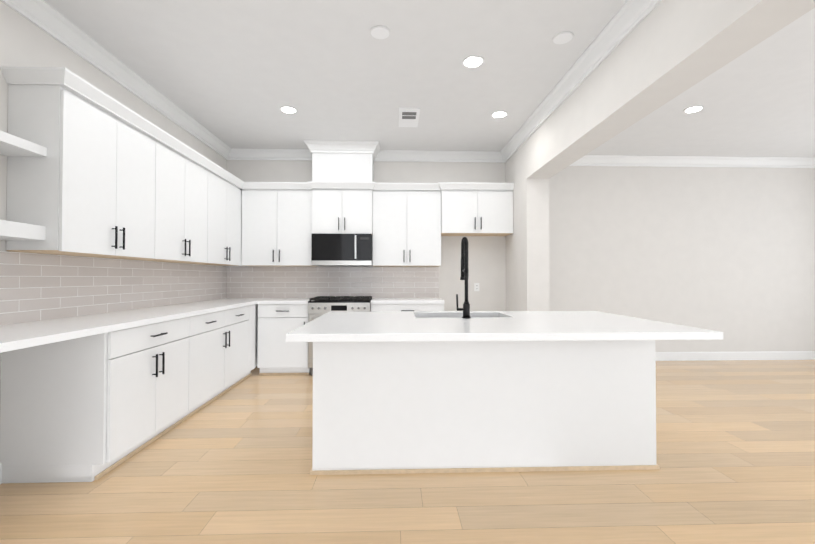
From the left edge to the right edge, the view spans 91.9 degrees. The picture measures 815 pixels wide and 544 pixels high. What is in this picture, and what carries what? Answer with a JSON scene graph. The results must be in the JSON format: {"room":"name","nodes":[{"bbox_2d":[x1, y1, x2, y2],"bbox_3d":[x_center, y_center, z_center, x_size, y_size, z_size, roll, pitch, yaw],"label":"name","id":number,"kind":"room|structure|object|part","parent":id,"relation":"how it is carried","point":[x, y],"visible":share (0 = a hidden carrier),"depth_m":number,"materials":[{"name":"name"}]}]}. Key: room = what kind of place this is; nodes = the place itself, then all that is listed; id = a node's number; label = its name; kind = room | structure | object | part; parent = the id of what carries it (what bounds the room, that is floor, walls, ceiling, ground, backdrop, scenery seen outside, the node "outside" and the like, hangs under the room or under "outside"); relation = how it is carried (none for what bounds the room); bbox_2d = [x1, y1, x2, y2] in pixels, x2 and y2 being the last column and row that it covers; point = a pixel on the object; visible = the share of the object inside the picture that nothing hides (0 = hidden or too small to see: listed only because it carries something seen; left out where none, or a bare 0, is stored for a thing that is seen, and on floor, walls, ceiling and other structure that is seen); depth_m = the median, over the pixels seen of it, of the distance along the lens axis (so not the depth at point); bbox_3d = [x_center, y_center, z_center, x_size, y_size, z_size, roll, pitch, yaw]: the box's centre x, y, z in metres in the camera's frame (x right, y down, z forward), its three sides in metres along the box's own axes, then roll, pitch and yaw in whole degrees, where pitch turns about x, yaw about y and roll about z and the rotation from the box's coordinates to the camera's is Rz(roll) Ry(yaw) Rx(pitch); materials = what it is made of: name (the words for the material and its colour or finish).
{"room":"kitchen","nodes":[
{"label":"kitchen","id":0,"kind":"room"},
{"bbox_2d":[0,0,226,409],"bbox_3d":[-2.520,-0.227,3.524,0.150,2.980,3.865,0,-1,-2],"label":"wall","id":1,"kind":"structure","parent":0,"point":[24,42],"depth_m":2.61,"materials":[{"name":"paint"}]},
{"bbox_2d":[0,463,1,483],"bbox_3d":[-2.386,1.179,1.955,0.016,0.122,0.763,0,-1,-2],"label":"baseboard","id":2,"kind":"structure","parent":1,"relation":"attached to","point":[0,463],"depth_m":2.32,"materials":[{"name":"white wood"}]},
{"bbox_2d":[0,220,45,239],"bbox_3d":[-2.276,-0.237,1.982,0.233,0.085,0.762,0,-1,-2],"label":"floating shelf","id":3,"kind":"object","parent":1,"relation":"attached to","point":[10,230],"visible":1,"depth_m":2.22,"materials":[{"name":"white wood"}]},
{"bbox_2d":[0,130,46,156],"bbox_3d":[-2.276,-0.727,1.989,0.233,0.055,0.762,0,-1,-2],"label":"floating shelf","id":4,"kind":"object","parent":1,"relation":"attached to","point":[11,145],"visible":1,"depth_m":2.25,"materials":[{"name":"white wood"}]},
{"bbox_2d":[5,78,156,257],"bbox_3d":[-2.259,-0.634,2.833,0.323,1.017,0.925,0,-1,-2],"label":"upper cabinet","id":5,"kind":"object","parent":1,"relation":"attached to","point":[108,176],"depth_m":2.51,"materials":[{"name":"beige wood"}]},
{"bbox_2d":[0,251,227,325],"bbox_3d":[-2.439,0.114,3.522,0.008,0.438,3.861,0,-1,-2],"label":"backsplash","id":6,"kind":"structure","parent":1,"relation":"attached to","point":[36,287],"depth_m":3.02,"materials":[{"name":"tile"}]},
{"bbox_2d":[1,0,232,159],"bbox_3d":[-2.399,-1.652,3.548,0.092,0.130,3.865,0,-1,-2],"label":"crown molding","id":7,"kind":"structure","parent":1,"relation":"attached to","point":[38,12],"depth_m":3.13,"materials":[{"name":"white wood"}]},
{"bbox_2d":[121,134,208,261],"bbox_3d":[-2.289,-0.620,3.758,0.323,1.017,0.925,0,-1,-2],"label":"upper cabinet","id":8,"kind":"object","parent":1,"relation":"attached to","point":[182,179],"depth_m":3.69,"materials":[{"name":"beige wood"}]},
{"bbox_2d":[181,166,240,265],"bbox_3d":[-2.320,-0.607,4.682,0.323,1.017,0.925,0,-1,-2],"label":"upper cabinet","id":9,"kind":"object","parent":1,"relation":"attached to","point":[224,194],"depth_m":4.64,"materials":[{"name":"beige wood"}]},
{"bbox_2d":[227,160,505,310],"bbox_3d":[-0.638,-0.196,5.660,4.054,2.980,0.280,0,-1,-2],"label":"wall","id":10,"kind":"structure","parent":0,"point":[487,263],"depth_m":5.56,"materials":[{"name":"paint"}]},
{"bbox_2d":[233,149,311,160],"bbox_3d":[-1.823,-1.624,5.451,1.130,0.130,0.100,0,-1,-2],"label":"crown molding","id":11,"kind":"structure","parent":10,"relation":"attached to","point":[238,154],"depth_m":5.45,"materials":[{"name":"white wood"}]},
{"bbox_2d":[241,186,312,265],"bbox_3d":[-1.716,-0.597,5.326,0.924,1.017,0.323,0,-1,-2],"label":"upper cabinet","id":12,"kind":"object","parent":10,"relation":"attached to","point":[274,219],"depth_m":5.16,"materials":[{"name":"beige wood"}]},
{"bbox_2d":[228,266,438,297],"bbox_3d":[-1.019,0.143,5.495,2.918,0.438,0.008,0,-1,-2],"label":"backsplash","id":13,"kind":"structure","parent":10,"relation":"attached to","point":[243,281],"depth_m":5.49,"materials":[{"name":"tile"}]},
{"bbox_2d":[309,186,372,237],"bbox_3d":[-0.861,-0.795,5.332,0.785,0.581,0.373,0,-1,-2],"label":"upper cabinet","id":14,"kind":"object","parent":10,"relation":"attached to","point":[332,209],"depth_m":5.15,"materials":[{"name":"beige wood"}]},
{"bbox_2d":[311,234,372,265],"bbox_3d":[-0.861,-0.290,5.295,0.777,0.410,0.428,0,-1,-2],"label":"over-the-range microwave","id":15,"kind":"object","parent":14,"relation":"attached to","point":[341,250],"visible":0.98,"depth_m":5.11,"materials":[{"name":"metal"}]},
{"bbox_2d":[309,153,372,185],"bbox_3d":[-0.862,-1.387,5.351,0.785,0.602,0.352,0,-1,-2],"label":"upper cabinet","id":16,"kind":"object","parent":10,"relation":"attached to","point":[328,169],"depth_m":5.17,"materials":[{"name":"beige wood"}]},
{"bbox_3d":[-0.506,-1.148,3.962,3.900,0.085,3.146,0,-1,-2],"label":"crown","id":17,"kind":"part","parent":16,"relation":"part of","materials":[{"name":"white wood"}]},
{"bbox_2d":[373,186,440,265],"bbox_3d":[-0.013,-0.596,5.382,0.915,1.017,0.323,0,-1,-2],"label":"upper cabinet","id":18,"kind":"object","parent":10,"relation":"attached to","point":[406,219],"depth_m":5.22,"materials":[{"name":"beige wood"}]},
{"bbox_2d":[373,150,500,162],"bbox_3d":[0.413,-1.623,5.525,1.775,0.130,0.100,0,-1,-2],"label":"crown molding","id":19,"kind":"structure","parent":10,"relation":"attached to","point":[386,155],"depth_m":5.53,"materials":[{"name":"white wood"}]},
{"bbox_2d":[474,283,478,290],"bbox_3d":[0.979,0.213,5.562,0.072,0.116,0.007,0,-1,-2],"label":"outlet","id":20,"kind":"object","parent":10,"relation":"attached to","point":[476,286],"visible":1,"depth_m":5.56,"materials":[{"name":"plastic"}]},
{"bbox_2d":[441,186,512,235],"bbox_3d":[0.921,-0.811,5.391,0.952,0.587,0.373,0,-1,-2],"label":"upper cabinet","id":21,"kind":"object","parent":10,"relation":"attached to","point":[465,210],"depth_m":5.21,"materials":[{"name":"white wood"}]},
{"bbox_2d":[0,360,814,543],"bbox_3d":[2.154,1.293,1.492,9.360,0.120,8.750,0,-1,-2],"label":"floor","id":22,"kind":"structure","parent":0,"point":[735,450],"depth_m":2.25,"materials":[{"name":"brown wood"}]},
{"bbox_2d":[0,316,191,482],"bbox_3d":[-2.111,0.807,2.800,0.618,0.890,0.928,0,-1,-2],"label":"base cabinet","id":23,"kind":"object","parent":22,"relation":"on","point":[91,408],"depth_m":2.34,"materials":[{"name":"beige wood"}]},
{"bbox_2d":[0,298,255,352],"bbox_3d":[-2.125,0.353,3.529,0.638,0.040,3.861,0,-1,-2],"label":"countertop","id":24,"kind":"structure","parent":23,"relation":"on","point":[23,335],"depth_m":2.49,"materials":[{"name":"white stone"}]},
{"bbox_2d":[192,310,227,414],"bbox_3d":[-2.137,0.819,3.608,0.618,0.890,0.690,0,-1,-2],"label":"base cabinet","id":25,"kind":"object","parent":22,"relation":"on","point":[209,330],"depth_m":3.64,"materials":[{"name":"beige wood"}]},
{"bbox_2d":[228,305,251,390],"bbox_3d":[-2.160,0.829,4.287,0.618,0.890,0.669,0,-1,-2],"label":"base cabinet","id":26,"kind":"object","parent":22,"relation":"on","point":[240,318],"depth_m":4.35,"materials":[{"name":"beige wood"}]},
{"bbox_2d":[252,304,255,369],"bbox_3d":[-2.174,0.836,4.727,0.618,0.890,0.211,0,-1,-2],"label":"base cabinet","id":27,"kind":"object","parent":22,"relation":"on","point":[253,306],"depth_m":4.78,"materials":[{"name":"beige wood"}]},
{"bbox_2d":[256,304,310,374],"bbox_3d":[-1.547,0.842,5.162,0.621,0.890,0.618,0,-1,-2],"label":"base cabinet","id":28,"kind":"object","parent":22,"relation":"on","point":[274,355],"depth_m":4.86,"materials":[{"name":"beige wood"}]},
{"bbox_2d":[256,298,309,303],"bbox_3d":[-1.537,0.377,5.161,0.601,0.040,0.638,0,-1,-2],"label":"countertop","id":29,"kind":"structure","parent":28,"relation":"on","point":[258,300],"depth_m":4.88,"materials":[{"name":"white stone"}]},
{"bbox_2d":[308,296,372,374],"bbox_3d":[-0.850,0.808,5.129,0.763,0.957,0.697,0,-1,-2],"label":"gas range","id":30,"kind":"object","parent":22,"relation":"on","point":[318,306],"visible":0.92,"depth_m":4.84,"materials":[{"name":"metal"}]},
{"bbox_2d":[371,304,443,311],"bbox_3d":[-0.008,0.843,5.213,0.916,0.890,0.618,0,-1,-2],"label":"base cabinet","id":31,"kind":"object","parent":22,"relation":"on","point":[374,307],"depth_m":4.91,"materials":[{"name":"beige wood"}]},
{"bbox_2d":[371,298,443,303],"bbox_3d":[-0.008,0.378,5.211,0.916,0.040,0.638,0,-1,-2],"label":"countertop","id":32,"kind":"structure","parent":31,"relation":"on","point":[375,300],"depth_m":4.90,"materials":[{"name":"white stone"}]},
{"bbox_2d":[310,339,661,474],"bbox_3d":[0.483,0.809,2.889,2.194,0.890,0.857,0,-1,-2],"label":"kitchen island","id":33,"kind":"object","parent":22,"relation":"on","point":[402,392],"depth_m":2.47,"materials":[{"name":"white wood"}]},
{"bbox_2d":[286,311,722,342],"bbox_3d":[0.492,0.340,2.654,2.244,0.040,1.306,0,-1,-2],"label":"island countertop","id":34,"kind":"structure","parent":33,"relation":"on","point":[389,326],"depth_m":2.23,"materials":[{"name":"white stone"}]},
{"bbox_2d":[456,237,470,318],"bbox_3d":[0.389,0.035,2.816,0.104,0.574,0.187,0,-1,-2],"label":"kitchen faucet","id":35,"kind":"object","parent":34,"relation":"on","point":[465,309],"visible":1,"depth_m":2.74,"materials":[{"name":"black metal"}]},
{"bbox_2d":[44,0,814,157],"bbox_3d":[2.154,-1.807,1.538,9.360,0.120,8.750,0,-1,-2],"label":"ceiling","id":36,"kind":"structure","parent":0,"point":[234,74],"depth_m":3.40,"materials":[{"name":"paint"}]},
{"bbox_2d":[280,106,297,113],"bbox_3d":[-1.249,-1.704,4.141,0.180,0.008,0.180,0,-1,-2],"label":"recessed light","id":37,"kind":"object","parent":36,"relation":"in","point":[289,109],"visible":1,"depth_m":4.12,"materials":[{"name":"white plastic"}]},
{"bbox_2d":[301,140,380,155],"bbox_3d":[-0.854,-1.629,5.140,0.969,0.130,0.106,0,-1,-2],"label":"crown molding","id":38,"kind":"structure","parent":36,"relation":"attached to","point":[373,147],"depth_m":5.13,"materials":[{"name":"white wood"}]},
{"bbox_2d":[370,25,389,39],"bbox_3d":[-0.197,-1.721,2.835,0.148,0.012,0.148,0,-1,-2],"label":"ceiling speaker","id":39,"kind":"object","parent":36,"relation":"attached to","point":[380,32],"visible":1,"depth_m":2.82},
{"bbox_2d":[399,107,419,126],"bbox_3d":[0.015,-1.697,4.342,0.220,0.015,0.500,0,-1,-2],"label":"ceiling vent","id":40,"kind":"object","parent":36,"relation":"in","point":[408,117],"visible":0.98,"depth_m":4.31,"materials":[{"name":"white metal"}]},
{"bbox_2d":[462,55,483,67],"bbox_3d":[0.536,-1.717,3.219,0.180,0.008,0.180,0,-1,-2],"label":"recessed light","id":41,"kind":"object","parent":36,"relation":"in","point":[473,61],"visible":1,"depth_m":3.21,"materials":[{"name":"white plastic"}]},
{"bbox_2d":[491,111,507,117],"bbox_3d":[0.993,-1.702,4.261,0.180,0.008,0.180,0,-1,-2],"label":"recessed light","id":42,"kind":"object","parent":36,"relation":"in","point":[499,114],"visible":1,"depth_m":4.25,"materials":[{"name":"white plastic"}]},
{"bbox_2d":[552,31,573,44],"bbox_3d":[1.143,-1.720,2.899,0.148,0.012,0.148,0,-1,-2],"label":"ceiling speaker","id":43,"kind":"object","parent":36,"relation":"attached to","point":[564,37],"visible":0.98,"depth_m":2.89},
{"bbox_2d":[683,105,703,112],"bbox_3d":[2.998,-1.704,4.131,0.180,0.008,0.180,0,-1,-2],"label":"recessed light","id":44,"kind":"object","parent":36,"relation":"in","point":[692,109],"visible":0.98,"depth_m":4.12,"materials":[{"name":"white plastic"}]},
{"bbox_2d":[505,142,549,310],"bbox_3d":[1.539,-0.201,5.286,0.273,2.980,1.170,0,-1,-2],"label":"wall","id":45,"kind":"structure","parent":0,"point":[527,268],"depth_m":4.71,"materials":[{"name":"paint"}]},
{"bbox_2d":[501,0,660,162],"bbox_3d":[1.484,-1.683,1.449,0.092,0.130,8.320,0,-1,-2],"label":"crown molding","id":46,"kind":"structure","parent":45,"relation":"attached to","point":[616,31],"depth_m":3.13,"materials":[{"name":"white wood"}]},
{"bbox_2d":[526,0,814,178],"bbox_3d":[1.681,-1.464,1.007,0.273,0.580,7.430,0,-1,-2],"label":"header beam","id":47,"kind":"structure","parent":0,"point":[663,52],"depth_m":2.46,"materials":[{"name":"paint"}]},
{"bbox_2d":[549,166,814,351],"bbox_3d":[4.174,-0.192,5.883,5.033,2.980,0.150,0,-1,-2],"label":"wall","id":48,"kind":"structure","parent":0,"point":[729,252],"depth_m":5.81,"materials":[{"name":"paint"}]},
{"bbox_2d":[569,155,814,167],"bbox_3d":[4.099,-1.619,5.781,4.650,0.130,0.092,0,-1,-2],"label":"crown molding","id":49,"kind":"structure","parent":48,"relation":"attached to","point":[587,160],"depth_m":5.78,"materials":[{"name":"white wood"}]},
{"bbox_2d":[655,351,814,360],"bbox_3d":[4.086,1.235,5.776,4.853,0.122,0.016,0,-1,-2],"label":"baseboard","id":50,"kind":"structure","parent":48,"relation":"attached to","point":[758,355],"depth_m":5.79,"materials":[{"name":"white wood"}]}
]}

